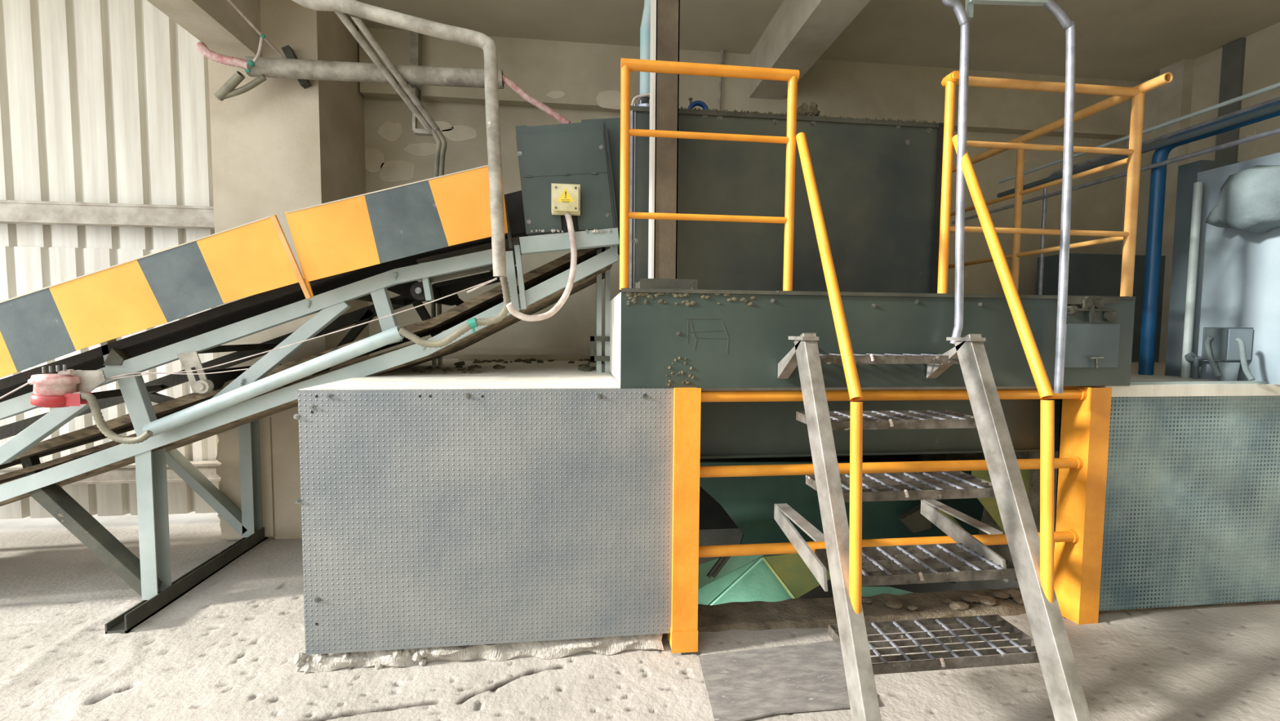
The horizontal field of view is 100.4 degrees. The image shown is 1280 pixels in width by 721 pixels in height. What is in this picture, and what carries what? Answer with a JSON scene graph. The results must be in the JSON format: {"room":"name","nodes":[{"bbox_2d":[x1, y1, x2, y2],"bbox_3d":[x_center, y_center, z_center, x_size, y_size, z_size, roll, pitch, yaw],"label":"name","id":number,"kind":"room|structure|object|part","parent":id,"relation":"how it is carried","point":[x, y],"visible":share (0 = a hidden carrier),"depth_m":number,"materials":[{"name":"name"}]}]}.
{"room":"factory floor","nodes":[
{"label":"factory floor","id":0,"kind":"room"},
{"bbox_2d":[0,0,219,519],"bbox_3d":[-6.072,-0.753,3.690,6.800,3.840,0.080,0,3,-7],"label":"wall","id":1,"kind":"structure","parent":0,"point":[102,101],"depth_m":3.89,"materials":[{"name":"white metal"}]},
{"bbox_2d":[0,200,214,229],"bbox_3d":[-6.185,-1.040,3.539,6.540,0.147,0.118,0,3,-7],"label":"beam","id":2,"kind":"structure","parent":1,"relation":"attached to","point":[11,211],"depth_m":3.78,"materials":[{"name":"white metal"}]},
{"bbox_2d":[0,460,222,484],"bbox_3d":[-6.199,0.822,3.648,6.540,0.132,0.118,0,3,-7],"label":"trim","id":3,"kind":"structure","parent":1,"relation":"attached to","point":[125,474],"depth_m":3.89,"materials":[{"name":"beige metal"}]},
{"bbox_2d":[0,511,1279,720],"bbox_3d":[-0.229,1.844,1.751,17.956,0.911,8.508,0,3,-7],"label":"floor","id":4,"kind":"structure","parent":0,"point":[225,649],"depth_m":2.38,"materials":[{"name":"concrete"}]},
{"bbox_2d":[0,164,617,633],"bbox_3d":[-2.473,0.122,3.146,4.623,2.351,1.200,0,3,-7],"label":"conveyor","id":5,"kind":"object","parent":4,"relation":"on","point":[365,246],"visible":0.82,"depth_m":2.76,"materials":[{"name":"grey metal"}]},
{"bbox_3d":[-2.582,0.843,2.833,0.075,0.828,0.100,0,3,-7],"label":"leg","id":6,"kind":"part","parent":5,"relation":"part of","materials":[{"name":"grey paint"}]},
{"bbox_2d":[0,277,497,407],"bbox_3d":[-1.919,-0.107,2.653,2.348,0.663,0.170,0,3,-7],"label":"switch","id":7,"kind":"object","parent":5,"relation":"attached to","point":[64,388],"visible":0.99,"depth_m":2.55,"materials":[{"name":"red plastic"}]},
{"bbox_3d":[-2.707,0.103,2.617,0.160,0.110,0.008,0,3,-7],"label":"mounting plate","id":8,"kind":"part","parent":7,"relation":"part of","materials":[{"name":"metal"}]},
{"bbox_2d":[80,391,153,444],"bbox_3d":[-2.541,0.280,2.592,0.304,0.258,0.036,0,3,-7],"label":"conduit","id":9,"kind":"object","parent":7,"relation":"attached to","point":[94,405],"visible":1,"depth_m":2.58,"materials":[{"name":"beige plastic"}]},
{"bbox_3d":[-2.681,0.768,3.674,0.075,0.878,0.100,0,3,-7],"label":"leg","id":10,"kind":"part","parent":5,"relation":"part of","materials":[{"name":"grey paint"}]},
{"bbox_2d":[0,264,612,506],"bbox_3d":[-2.438,0.290,3.180,4.500,1.757,0.640,0,3,-7],"label":"drip tray","id":11,"kind":"object","parent":5,"relation":"on","point":[29,460],"depth_m":3.03,"materials":[{"name":"metal"}]},
{"bbox_2d":[398,276,511,347],"bbox_3d":[-0.970,-0.271,2.805,0.574,0.412,0.041,0,3,-7],"label":"conduit","id":12,"kind":"object","parent":5,"relation":"attached to","point":[464,328],"visible":0.98,"depth_m":2.80,"materials":[{"name":"beige plastic"}]},
{"bbox_2d":[467,317,478,333],"bbox_3d":[-0.882,-0.186,2.820,0.052,0.080,0.050,0,3,-7],"label":"tie","id":13,"kind":"object","parent":12,"relation":"attached to","point":[472,322],"visible":0.92,"depth_m":2.80,"materials":[{"name":"teal"}]},
{"bbox_3d":[-0.943,-0.552,2.938,0.549,0.274,0.010,0,3,-7],"label":"skirt plate","id":14,"kind":"part","parent":5,"relation":"part of","materials":[{"name":"metal"}]},
{"bbox_2d":[505,250,519,310],"bbox_3d":[-0.699,-0.431,2.908,0.084,0.325,0.040,0,3,-7],"label":"strap","id":15,"kind":"object","parent":5,"relation":"attached to","point":[510,264],"visible":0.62,"depth_m":2.89,"materials":[{"name":"grey paint"}]},
{"bbox_2d":[504,195,513,248],"bbox_3d":[-0.715,-0.743,2.877,0.067,0.280,0.021,0,3,-7],"label":"rod","id":16,"kind":"object","parent":15,"relation":"attached to","point":[508,233],"visible":0.6,"depth_m":2.87,"materials":[{"name":"metal"}]},
{"bbox_2d":[504,190,524,225],"bbox_3d":[-0.736,-0.843,3.263,0.131,0.268,0.500,0,3,-7],"label":"skirt","id":17,"kind":"object","parent":5,"relation":"attached to","point":[514,203],"visible":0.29,"depth_m":3.01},
{"bbox_2d":[514,244,527,309],"bbox_3d":[-0.651,-0.452,2.912,0.063,0.347,0.040,0,3,-7],"label":"strap","id":18,"kind":"object","parent":5,"relation":"attached to","point":[517,247],"visible":0.96,"depth_m":2.89,"materials":[{"name":"grey paint"}]},
{"bbox_2d":[515,120,619,254],"bbox_3d":[-0.414,-0.946,3.098,0.554,0.726,0.569,0,3,-7],"label":"housing","id":19,"kind":"object","parent":5,"relation":"on","point":[579,153],"visible":0.94,"depth_m":2.85,"materials":[{"name":"paint"}]},
{"bbox_2d":[551,183,580,215],"bbox_3d":[-0.392,-0.853,2.821,0.150,0.153,0.071,0,3,-7],"label":"junction box","id":20,"kind":"object","parent":19,"relation":"attached to","point":[565,197],"visible":1,"depth_m":2.80,"materials":[{"name":"plastic"}]},
{"bbox_2d":[506,211,577,321],"bbox_3d":[-0.498,-0.491,2.732,0.371,0.583,0.097,-2,4,-34],"label":"cable","id":21,"kind":"object","parent":20,"relation":"hanging from","point":[557,306],"visible":1,"depth_m":2.77,"materials":[{"name":"beige plastic"}]},
{"bbox_2d":[581,117,620,255],"bbox_3d":[-0.222,-1.009,3.192,0.259,0.726,0.400,0,3,-7],"label":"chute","id":22,"kind":"object","parent":19,"relation":"attached to","point":[613,125],"visible":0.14,"depth_m":2.99,"materials":[{"name":"paint"}]},
{"bbox_3d":[-0.234,-0.072,3.219,0.132,0.149,0.006,0,3,-7],"label":"clamp plate","id":23,"kind":"part","parent":5,"relation":"part of","materials":[{"name":"metal"}]},
{"bbox_3d":[-0.225,-0.310,3.264,0.081,0.765,0.060,0,3,-7],"label":"post","id":24,"kind":"part","parent":5,"relation":"part of","materials":[{"name":"metal"}]},
{"bbox_2d":[697,640,850,720],"bbox_3d":[0.621,1.358,2.283,0.736,0.008,0.476,0,3,-7],"label":"floor plate","id":25,"kind":"object","parent":4,"relation":"on","point":[746,684],"visible":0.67,"depth_m":2.26,"materials":[{"name":"metal"}]},
{"bbox_2d":[293,358,1279,673],"bbox_3d":[1.641,0.687,3.838,6.603,1.265,2.412,0,3,-7],"label":"platform","id":26,"kind":"object","parent":4,"relation":"on","point":[819,612],"visible":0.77,"depth_m":2.80,"materials":[{"name":"concrete"}]},
{"bbox_2d":[431,302,442,364],"bbox_3d":[-1.448,-0.249,3.799,0.073,0.563,0.030,0,3,-7],"label":"post","id":27,"kind":"object","parent":26,"relation":"on","point":[433,304],"visible":0.4,"depth_m":3.78,"materials":[{"name":"metal"}]},
{"bbox_2d":[293,387,674,654],"bbox_3d":[-0.657,0.699,2.363,1.625,1.148,0.015,0,3,-7],"label":"panel","id":28,"kind":"object","parent":26,"relation":"attached to","point":[430,517],"visible":1,"depth_m":2.36,"materials":[{"name":"metal"}]},
{"bbox_2d":[413,358,604,373],"bbox_3d":[-0.855,0.025,3.911,1.198,0.041,1.558,0,3,-7],"label":"crumbs","id":29,"kind":"object","parent":26,"relation":"on","point":[585,367],"visible":0.57,"depth_m":3.53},
{"bbox_2d":[635,0,697,288],"bbox_3d":[0.135,-1.447,2.608,0.283,2.233,0.210,0,3,-7],"label":"steel post","id":30,"kind":"object","parent":26,"relation":"on","point":[664,14],"visible":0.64,"depth_m":2.58,"materials":[{"name":"metal"}]},
{"bbox_3d":[0.127,-0.366,2.671,0.283,0.066,0.210,0,3,-7],"label":"plate","id":31,"kind":"part","parent":30,"relation":"part of","materials":[{"name":"metal"}]},
{"bbox_2d":[619,57,799,290],"bbox_3d":[0.314,-0.823,2.424,0.811,1.010,0.048,0,3,-7],"label":"guard railing","id":32,"kind":"object","parent":26,"relation":"on","point":[791,76],"visible":0.91,"depth_m":2.40,"materials":[{"name":"yellow metal"}]},
{"bbox_3d":[-0.067,-0.817,2.380,0.043,0.998,0.043,0,3,-7],"label":"post","id":33,"kind":"part","parent":32,"relation":"part of","materials":[{"name":"metal"}]},
{"bbox_3d":[0.313,-0.650,2.434,0.768,0.029,0.029,0,3,-7],"label":"rail","id":34,"kind":"part","parent":32,"relation":"part of","materials":[{"name":"metal"}]},
{"bbox_3d":[0.316,-1.013,2.413,0.768,0.029,0.029,0,3,-7],"label":"rail","id":35,"kind":"part","parent":32,"relation":"part of","materials":[{"name":"metal"}]},
{"bbox_3d":[0.319,-1.303,2.396,0.810,0.048,0.048,0,3,-7],"label":"rail","id":36,"kind":"part","parent":32,"relation":"part of","materials":[{"name":"metal"}]},
{"bbox_3d":[0.695,-0.816,2.469,0.043,0.998,0.043,0,3,-7],"label":"post","id":37,"kind":"part","parent":32,"relation":"part of","materials":[{"name":"metal"}]},
{"bbox_2d":[619,105,943,293],"bbox_3d":[0.765,-0.849,3.176,1.769,0.989,0.622,0,3,-7],"label":"metal panel","id":38,"kind":"object","parent":26,"relation":"on","point":[878,182],"visible":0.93,"depth_m":2.90,"materials":[{"name":"paint"}]},
{"bbox_2d":[631,0,650,106],"bbox_3d":[0.035,-1.943,2.864,0.178,1.256,0.169,0,3,-7],"label":"riser pipe","id":39,"kind":"object","parent":38,"relation":"on","point":[645,29],"visible":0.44,"depth_m":2.85,"materials":[{"name":"white metal"}]},
{"bbox_2d":[687,97,708,110],"bbox_3d":[0.308,-1.389,3.000,0.157,0.154,0.080,0,3,-7],"label":"wheel","id":40,"kind":"object","parent":38,"relation":"on","point":[697,103],"visible":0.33,"depth_m":2.97,"materials":[{"name":"blue metal"}]},
{"bbox_2d":[796,101,820,116],"bbox_3d":[0.935,-1.392,2.975,0.144,0.101,0.068,0,3,-7],"label":"clump","id":41,"kind":"object","parent":38,"relation":"on","point":[811,109],"visible":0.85,"depth_m":2.95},
{"bbox_2d":[697,461,1031,604],"bbox_3d":[1.584,1.143,3.387,2.621,1.110,0.524,0,3,-7],"label":"machine","id":42,"kind":"object","parent":26,"relation":"attached to","point":[749,501],"visible":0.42,"depth_m":3.35,"materials":[{"name":"metal"}]},
{"bbox_3d":[0.517,1.251,3.180,0.458,0.173,0.069,-1,3,-17],"label":"chute plate","id":43,"kind":"part","parent":42,"relation":"part of","materials":[{"name":"metal"}]},
{"bbox_3d":[0.610,1.376,3.175,0.629,0.349,0.200,0,3,-7],"label":"chute plate","id":44,"kind":"part","parent":42,"relation":"part of","materials":[{"name":"metal"}]},
{"bbox_3d":[0.957,1.286,3.203,0.430,0.249,0.133,0,3,-7],"label":"plate","id":45,"kind":"part","parent":42,"relation":"part of","materials":[{"name":"metal"}]},
{"bbox_3d":[1.852,1.557,3.347,1.157,0.294,0.098,0,3,-5],"label":"plate","id":46,"kind":"part","parent":42,"relation":"part of","materials":[{"name":"metal"}]},
{"bbox_2d":[897,498,964,533],"bbox_3d":[1.879,0.999,3.376,0.460,0.343,0.149,0,3,-7],"label":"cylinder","id":47,"kind":"object","parent":42,"relation":"attached to","point":[913,518],"visible":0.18,"depth_m":3.37,"materials":[{"name":"metal"}]},
{"bbox_3d":[2.265,0.914,3.255,0.586,0.627,0.075,0,3,-7],"label":"plate","id":48,"kind":"part","parent":42,"relation":"part of","materials":[{"name":"metal"}]},
{"bbox_2d":[609,288,1136,388],"bbox_3d":[1.144,-0.127,3.054,2.597,0.451,1.096,0,3,-7],"label":"plinth","id":49,"kind":"object","parent":26,"relation":"on","point":[660,338],"visible":0.95,"depth_m":2.53,"materials":[{"name":"paint"}]},
{"bbox_3d":[2.271,0.010,2.658,0.078,0.056,0.010,0,3,-7],"label":"handle","id":50,"kind":"part","parent":49,"relation":"part of","materials":[{"name":"metal"}]},
{"bbox_2d":[700,399,1061,458],"bbox_3d":[1.233,0.332,2.830,2.210,0.315,0.115,0,3,-7],"label":"beam","id":51,"kind":"structure","parent":26,"relation":"attached to","point":[728,429],"depth_m":2.77,"materials":[{"name":"metal"}]},
{"bbox_2d":[937,71,1173,297],"bbox_3d":[1.892,-0.659,3.280,1.054,1.491,1.580,0,3,-7],"label":"guard railing","id":52,"kind":"object","parent":26,"relation":"on","point":[1121,94],"visible":0.82,"depth_m":2.64,"materials":[{"name":"metal"}]},
{"bbox_3d":[1.470,-0.833,2.559,0.043,1.033,0.043,0,3,-7],"label":"post","id":53,"kind":"part","parent":52,"relation":"part of","materials":[{"name":"metal"}]},
{"bbox_3d":[2.388,-0.864,3.376,0.042,1.013,0.042,0,3,-7],"label":"post","id":54,"kind":"part","parent":52,"relation":"part of","materials":[{"name":"metal"}]},
{"bbox_3d":[2.384,-0.667,3.405,0.027,0.027,1.445,0,3,-7],"label":"rail","id":55,"kind":"part","parent":52,"relation":"part of","materials":[{"name":"metal"}]},
{"bbox_3d":[2.387,-1.051,3.383,0.027,0.027,1.445,0,3,-7],"label":"rail","id":56,"kind":"part","parent":52,"relation":"part of","materials":[{"name":"metal"}]},
{"bbox_3d":[1.968,-0.635,2.630,1.006,0.027,0.027,0,3,-7],"label":"rail","id":57,"kind":"part","parent":52,"relation":"part of","materials":[{"name":"metal"}]},
{"bbox_3d":[1.974,-1.328,2.589,1.006,0.042,0.042,0,3,-7],"label":"rail","id":58,"kind":"part","parent":52,"relation":"part of","materials":[{"name":"metal"}]},
{"bbox_3d":[1.972,-1.039,2.606,1.006,0.027,0.027,0,3,-7],"label":"rail","id":59,"kind":"part","parent":52,"relation":"part of","materials":[{"name":"metal"}]},
{"bbox_3d":[2.397,-1.379,3.297,0.048,0.048,1.580,0,3,-7],"label":"rail","id":60,"kind":"part","parent":52,"relation":"part of","materials":[{"name":"metal"}]},
{"bbox_3d":[2.470,-0.823,2.678,0.048,1.013,0.048,0,3,-7],"label":"post","id":61,"kind":"part","parent":52,"relation":"part of","materials":[{"name":"metal"}]},
{"bbox_2d":[1035,253,1165,362],"bbox_3d":[4.290,-0.475,4.965,1.080,0.965,0.300,0,3,-7],"label":"wall","id":62,"kind":"structure","parent":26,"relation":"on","point":[1089,274],"depth_m":4.80,"materials":[{"name":"grey metal"}]},
{"bbox_2d":[1038,97,1279,294],"bbox_3d":[3.550,-0.738,3.811,0.032,1.613,1.616,0,3,-7],"label":"pipe","id":63,"kind":"object","parent":26,"relation":"on","point":[1276,100],"visible":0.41,"depth_m":4.03,"materials":[{"name":"grey metal"}]},
{"bbox_2d":[1098,380,1279,610],"bbox_3d":[3.675,0.719,2.946,2.610,1.217,0.040,0,3,-7],"label":"panel","id":64,"kind":"object","parent":26,"relation":"attached to","point":[1192,509],"visible":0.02,"depth_m":2.85,"materials":[{"name":"grey metal"}]},
{"bbox_2d":[1180,182,1203,377],"bbox_3d":[3.255,-0.467,3.148,0.040,1.144,0.040,0,3,-7],"label":"pipe","id":65,"kind":"object","parent":26,"relation":"on","point":[1197,186],"visible":1,"depth_m":3.13,"materials":[{"name":"grey metal"}]},
{"bbox_2d":[1184,351,1201,378],"bbox_3d":[3.264,0.030,3.088,0.061,0.160,0.187,0,3,-7],"label":"valve","id":66,"kind":"object","parent":65,"relation":"attached to","point":[1191,357],"visible":0.91,"depth_m":3.12,"materials":[{"name":"grey metal"}]},
{"bbox_2d":[1137,101,1279,374],"bbox_3d":[3.342,-0.590,2.494,0.072,1.467,1.836,0,3,-7],"label":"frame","id":67,"kind":"object","parent":26,"relation":"on","point":[1158,175],"visible":0.78,"depth_m":3.34,"materials":[{"name":"blue paint"}]},
{"bbox_2d":[951,127,1279,224],"bbox_3d":[3.188,-1.197,3.204,0.028,0.028,3.750,0,3,-7],"label":"pipe","id":68,"kind":"object","parent":67,"relation":"attached to","point":[1274,131],"visible":1,"depth_m":3.25,"materials":[{"name":"grey metal"}]},
{"bbox_2d":[996,102,1279,197],"bbox_3d":[3.221,-1.298,2.924,0.040,0.040,3.200,0,3,-7],"label":"pipe","id":69,"kind":"object","parent":67,"relation":"attached to","point":[1275,108],"visible":0.84,"depth_m":3.18,"materials":[{"name":"metal"}]},
{"bbox_2d":[998,82,1279,183],"bbox_3d":[3.222,-1.412,2.918,0.024,0.024,3.200,0,3,-7],"label":"pipe","id":70,"kind":"object","parent":67,"relation":"attached to","point":[1277,85],"visible":1,"depth_m":3.17,"materials":[{"name":"grey metal"}]},
{"bbox_2d":[1164,152,1279,384],"bbox_3d":[3.621,-0.512,2.688,0.500,1.293,1.345,0,3,-7],"label":"machine","id":71,"kind":"object","parent":26,"relation":"on","point":[1238,274],"visible":0.79,"depth_m":3.05,"materials":[{"name":"grey metal"}]},
{"bbox_3d":[3.560,-0.548,3.295,0.480,1.293,0.123,0,3,-7],"label":"door","id":72,"kind":"part","parent":71,"relation":"part of","materials":[{"name":"metal"}]},
{"bbox_2d":[1204,164,1279,233],"bbox_3d":[3.246,-0.857,2.842,0.170,0.354,0.350,0,3,-7],"label":"cloth bag","id":73,"kind":"object","parent":71,"relation":"hanging from","point":[1249,199],"visible":1,"depth_m":2.79,"materials":[{"name":"white fabric"}]},
{"bbox_2d":[1201,327,1255,381],"bbox_3d":[3.255,-0.029,2.894,0.185,0.300,0.248,0,3,-7],"label":"control box","id":74,"kind":"object","parent":26,"relation":"on","point":[1227,344],"visible":0.98,"depth_m":2.91,"materials":[{"name":"grey metal"}]},
{"bbox_3d":[3.261,-0.087,2.901,0.145,0.168,0.006,0,3,-7],"label":"door","id":75,"kind":"part","parent":74,"relation":"part of","materials":[{"name":"metal"}]},
{"bbox_2d":[667,386,1111,653],"bbox_3d":[1.249,0.737,2.647,2.242,1.239,0.168,0,3,-8],"label":"barrier","id":76,"kind":"object","parent":4,"relation":"on","point":[1081,463],"visible":0.94,"depth_m":2.64,"materials":[{"name":"orange metal"}]},
{"bbox_3d":[0.204,0.731,2.473,0.119,1.223,0.100,0,3,-7],"label":"post","id":77,"kind":"part","parent":76,"relation":"part of","materials":[{"name":"metal"}]},
{"bbox_3d":[1.227,0.910,2.649,2.057,0.065,0.065,0,3,-7],"label":"rail","id":78,"kind":"part","parent":76,"relation":"part of","materials":[{"name":"metal"}]},
{"bbox_3d":[1.230,0.526,2.627,2.057,0.065,0.065,0,3,-7],"label":"rail","id":79,"kind":"part","parent":76,"relation":"part of","materials":[{"name":"metal"}]},
{"bbox_3d":[1.232,0.169,2.606,2.057,0.065,0.065,0,3,-7],"label":"rail","id":80,"kind":"part","parent":76,"relation":"part of","materials":[{"name":"metal"}]},
{"bbox_3d":[2.302,0.743,2.793,0.112,1.225,0.166,0,3,-7],"label":"channel post","id":81,"kind":"part","parent":76,"relation":"part of","materials":[{"name":"metal"}]},
{"bbox_2d":[773,132,1092,720],"bbox_3d":[1.118,0.182,2.135,0.889,2.447,1.038,0,3,-7],"label":"stair","id":82,"kind":"structure","parent":4,"relation":"on","point":[851,566],"depth_m":2.08,"materials":[{"name":"grey metal"}]},
{"bbox_3d":[0.745,-0.047,2.146,0.048,1.937,0.731,0,3,-3],"label":"handrail","id":83,"kind":"part","parent":82,"relation":"part of","materials":[{"name":"metal"}]},
{"bbox_2d":[942,0,969,344],"bbox_3d":[1.443,-0.895,2.467,0.169,1.647,0.037,0,3,-7],"label":"tube","id":84,"kind":"object","parent":82,"relation":"attached to","point":[956,6],"visible":0.95,"depth_m":2.46,"materials":[{"name":"silver metal"}]},
{"bbox_3d":[1.493,-0.061,2.234,0.047,1.967,0.734,0,3,0],"label":"handrail","id":85,"kind":"part","parent":82,"relation":"part of","materials":[{"name":"metal"}]},
{"bbox_2d":[364,97,1127,360],"bbox_3d":[1.270,-0.741,5.048,7.500,3.910,0.200,0,3,-7],"label":"wall","id":86,"kind":"structure","parent":0,"point":[1099,206],"depth_m":4.77,"materials":[{"name":"paint"}]},
{"bbox_2d":[215,416,275,537],"bbox_3d":[-2.780,0.815,3.771,0.380,0.850,0.100,0,3,-7],"label":"pilaster","id":87,"kind":"object","parent":86,"relation":"attached to","point":[228,446],"depth_m":3.72,"materials":[{"name":"paint"}]},
{"bbox_2d":[208,0,369,539],"bbox_3d":[-2.607,-0.717,4.129,0.701,3.926,0.920,0,3,-7],"label":"pillar","id":88,"kind":"structure","parent":86,"relation":"attached to","point":[279,146],"depth_m":3.66,"materials":[{"name":"paint"}]},
{"bbox_2d":[364,148,384,173],"bbox_3d":[-2.241,-1.675,4.476,0.190,0.200,0.004,0,3,-7],"label":"plaster","id":89,"kind":"object","parent":86,"relation":"attached to","point":[374,158],"depth_m":4.47,"materials":[{"name":"paint"}]},
{"bbox_2d":[377,121,402,142],"bbox_3d":[-2.096,-1.919,4.479,0.200,0.163,0.004,0,3,-7],"label":"plaster","id":90,"kind":"object","parent":86,"relation":"attached to","point":[390,131],"depth_m":4.48,"materials":[{"name":"paint"}]},
{"bbox_2d":[379,160,415,182],"bbox_3d":[-2.046,-1.595,4.504,0.288,0.184,0.004,0,3,-7],"label":"plaster","id":91,"kind":"object","parent":86,"relation":"attached to","point":[391,171],"depth_m":4.50,"materials":[{"name":"paint"}]},
{"bbox_2d":[403,142,436,156],"bbox_3d":[-1.835,-1.784,4.518,0.318,0.114,0.004,0,3,-7],"label":"plaster","id":92,"kind":"object","parent":86,"relation":"attached to","point":[423,149],"depth_m":4.51,"materials":[{"name":"paint"}]},
{"bbox_2d":[422,120,453,131],"bbox_3d":[-1.707,-1.978,4.521,0.252,0.096,0.004,0,3,-7],"label":"plaster","id":93,"kind":"object","parent":86,"relation":"attached to","point":[442,126],"depth_m":4.52,"materials":[{"name":"paint"}]},
{"bbox_2d":[441,124,476,141],"bbox_3d":[-1.542,-1.933,4.543,0.295,0.138,0.004,0,3,-7],"label":"plaster","id":94,"kind":"object","parent":86,"relation":"attached to","point":[460,132],"depth_m":4.54,"materials":[{"name":"paint"}]},
{"bbox_2d":[458,347,595,360],"bbox_3d":[-0.913,-0.053,4.554,1.150,0.090,0.350,0,3,-7],"label":"trim","id":95,"kind":"structure","parent":86,"relation":"attached to","point":[472,353],"depth_m":4.60,"materials":[{"name":"paint"}]},
{"bbox_2d":[546,90,564,98],"bbox_3d":[-0.710,-2.240,4.502,0.156,0.068,0.004,0,3,-7],"label":"plaster","id":96,"kind":"object","parent":86,"relation":"attached to","point":[553,95],"depth_m":4.50,"materials":[{"name":"paint"}]},
{"bbox_2d":[595,90,620,109],"bbox_3d":[-0.228,-2.227,4.559,0.296,0.158,0.004,0,3,-7],"label":"plaster","id":97,"kind":"object","parent":86,"relation":"attached to","point":[607,99],"depth_m":4.55,"materials":[{"name":"paint"}]},
{"bbox_2d":[358,27,1142,140],"bbox_3d":[1.276,-2.429,4.787,7.150,0.510,0.120,0,3,-7],"label":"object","id":98,"kind":"structure","parent":86,"relation":"attached to","point":[581,71],"depth_m":4.70,"materials":[{"name":"paint"}]},
{"bbox_2d":[346,0,1279,81],"bbox_3d":[-2.077,-2.713,3.125,14.600,0.200,3.000,0,3,-7],"label":"ceiling","id":99,"kind":"structure","parent":0,"point":[1123,40],"depth_m":4.24,"materials":[{"name":"paint"}]},
{"bbox_2d":[146,0,262,59],"bbox_3d":[-2.555,-2.275,2.600,0.250,0.620,2.020,0,3,-7],"label":"beam","id":100,"kind":"structure","parent":99,"relation":"attached to","point":[215,24],"depth_m":3.27,"materials":[{"name":"paint"}]},
{"bbox_2d":[333,11,446,177],"bbox_3d":[-1.862,-1.583,3.279,0.352,2.044,1.377,2,4,30],"label":"pipes","id":101,"kind":"object","parent":99,"relation":"hanging from","point":[432,129],"visible":0.65,"depth_m":3.56,"materials":[{"name":"metal"}]},
{"bbox_2d":[243,44,503,88],"bbox_3d":[-1.735,-1.965,3.579,1.606,0.254,0.208,0,3,-7],"label":"pipe","id":102,"kind":"object","parent":101,"relation":"attached to","point":[291,68],"visible":0.75,"depth_m":3.49,"materials":[{"name":"metal"}]},
{"bbox_2d":[195,41,251,69],"bbox_3d":[-2.600,-1.900,3.334,0.306,0.152,0.056,0,3,-7],"label":"cable","id":103,"kind":"object","parent":102,"relation":"attached to","point":[202,48],"visible":0.94,"depth_m":3.32,"materials":[{"name":"pink plastic"}]},
{"bbox_2d":[214,71,266,101],"bbox_3d":[-2.559,-1.750,3.403,0.303,0.179,0.100,0,3,-7],"label":"pipe stub","id":104,"kind":"object","parent":102,"relation":"hanging from","point":[228,90],"visible":1,"depth_m":3.40,"materials":[{"name":"grey metal"}]},
{"bbox_2d":[226,0,284,62],"bbox_3d":[-2.401,-1.988,3.317,0.085,0.304,0.382,1,3,16],"label":"wire","id":105,"kind":"object","parent":102,"relation":"attached to","point":[260,44],"visible":0.97,"depth_m":3.33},
{"bbox_2d":[245,34,265,72],"bbox_3d":[-2.395,-1.912,3.325,0.118,0.240,0.036,0,3,-7],"label":"tie","id":106,"kind":"object","parent":105,"relation":"attached to","point":[251,63],"visible":1,"depth_m":3.32,"materials":[{"name":"teal"}]},
{"bbox_2d":[502,74,570,124],"bbox_3d":[-0.715,-1.771,3.644,0.479,0.326,0.044,0,3,-7],"label":"cable","id":107,"kind":"object","parent":102,"relation":"attached to","point":[505,80],"visible":0.95,"depth_m":3.63,"materials":[{"name":"pink plastic"}]},
{"bbox_2d":[291,0,506,276],"bbox_3d":[-1.476,-1.491,2.562,1.618,2.132,0.066,0,3,-7],"label":"conduit pipe","id":108,"kind":"object","parent":99,"relation":"attached to","point":[356,8],"visible":1,"depth_m":2.62,"materials":[{"name":"grey metal"}]},
{"bbox_2d":[349,14,380,23],"bbox_3d":[-1.122,-1.666,2.677,0.644,0.157,0.059,0,3,-1],"label":"conduit pipe","id":109,"kind":"object","parent":108,"relation":"attached to","point":[351,15],"visible":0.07,"depth_m":2.66,"materials":[{"name":"metal"}]},
{"bbox_2d":[409,31,420,101],"bbox_3d":[-1.801,-2.498,4.280,0.075,0.909,0.070,0,3,-7],"label":"bar","id":110,"kind":"object","parent":99,"relation":"hanging from","point":[415,37],"visible":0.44,"depth_m":4.25,"materials":[{"name":"grey metal"}]},
{"bbox_2d":[717,48,724,111],"bbox_3d":[0.714,-2.626,4.608,0.074,0.940,0.023,0,3,-7],"label":"conduit","id":111,"kind":"object","parent":99,"relation":"attached to","point":[722,50],"visible":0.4,"depth_m":4.61,"materials":[{"name":"metal"}]},
{"bbox_2d":[749,0,871,99],"bbox_3d":[1.266,-2.417,3.374,0.300,0.370,2.680,0,3,-7],"label":"beam","id":112,"kind":"structure","parent":99,"relation":"attached to","point":[799,33],"depth_m":3.86,"materials":[{"name":"paint"}]},
{"bbox_2d":[964,0,1048,20],"bbox_3d":[1.696,-2.059,2.442,0.391,0.968,0.059,0,3,-7],"label":"bar","id":113,"kind":"object","parent":99,"relation":"hanging from","point":[969,8],"visible":0.83,"depth_m":2.45,"materials":[{"name":"grey metal"}]},
{"bbox_2d":[1043,0,1075,393],"bbox_3d":[1.935,-0.793,2.531,0.259,1.903,0.037,0,3,-7],"label":"tube","id":114,"kind":"object","parent":113,"relation":"hanging from","point":[1051,6],"visible":0.97,"depth_m":2.53,"materials":[{"name":"silver metal"}]},
{"bbox_2d":[1120,22,1279,255],"bbox_3d":[5.332,-0.518,1.756,0.200,3.910,7.300,0,3,-7],"label":"wall","id":115,"kind":"structure","parent":0,"point":[1262,52],"depth_m":4.54,"materials":[{"name":"paint"}]},
{"bbox_2d":[1155,58,1194,362],"bbox_3d":[4.810,-0.706,4.911,0.100,3.910,0.200,0,3,-7],"label":"pilaster","id":116,"kind":"object","parent":115,"relation":"attached to","point":[1175,97],"depth_m":4.80,"materials":[{"name":"paint"}]},
{"bbox_2d":[1214,37,1246,161],"bbox_3d":[4.895,-1.277,4.484,0.028,2.700,0.140,0,3,-7],"label":"trim","id":117,"kind":"structure","parent":115,"relation":"attached to","point":[1233,60],"depth_m":4.42,"materials":[{"name":"metal"}]}
]}

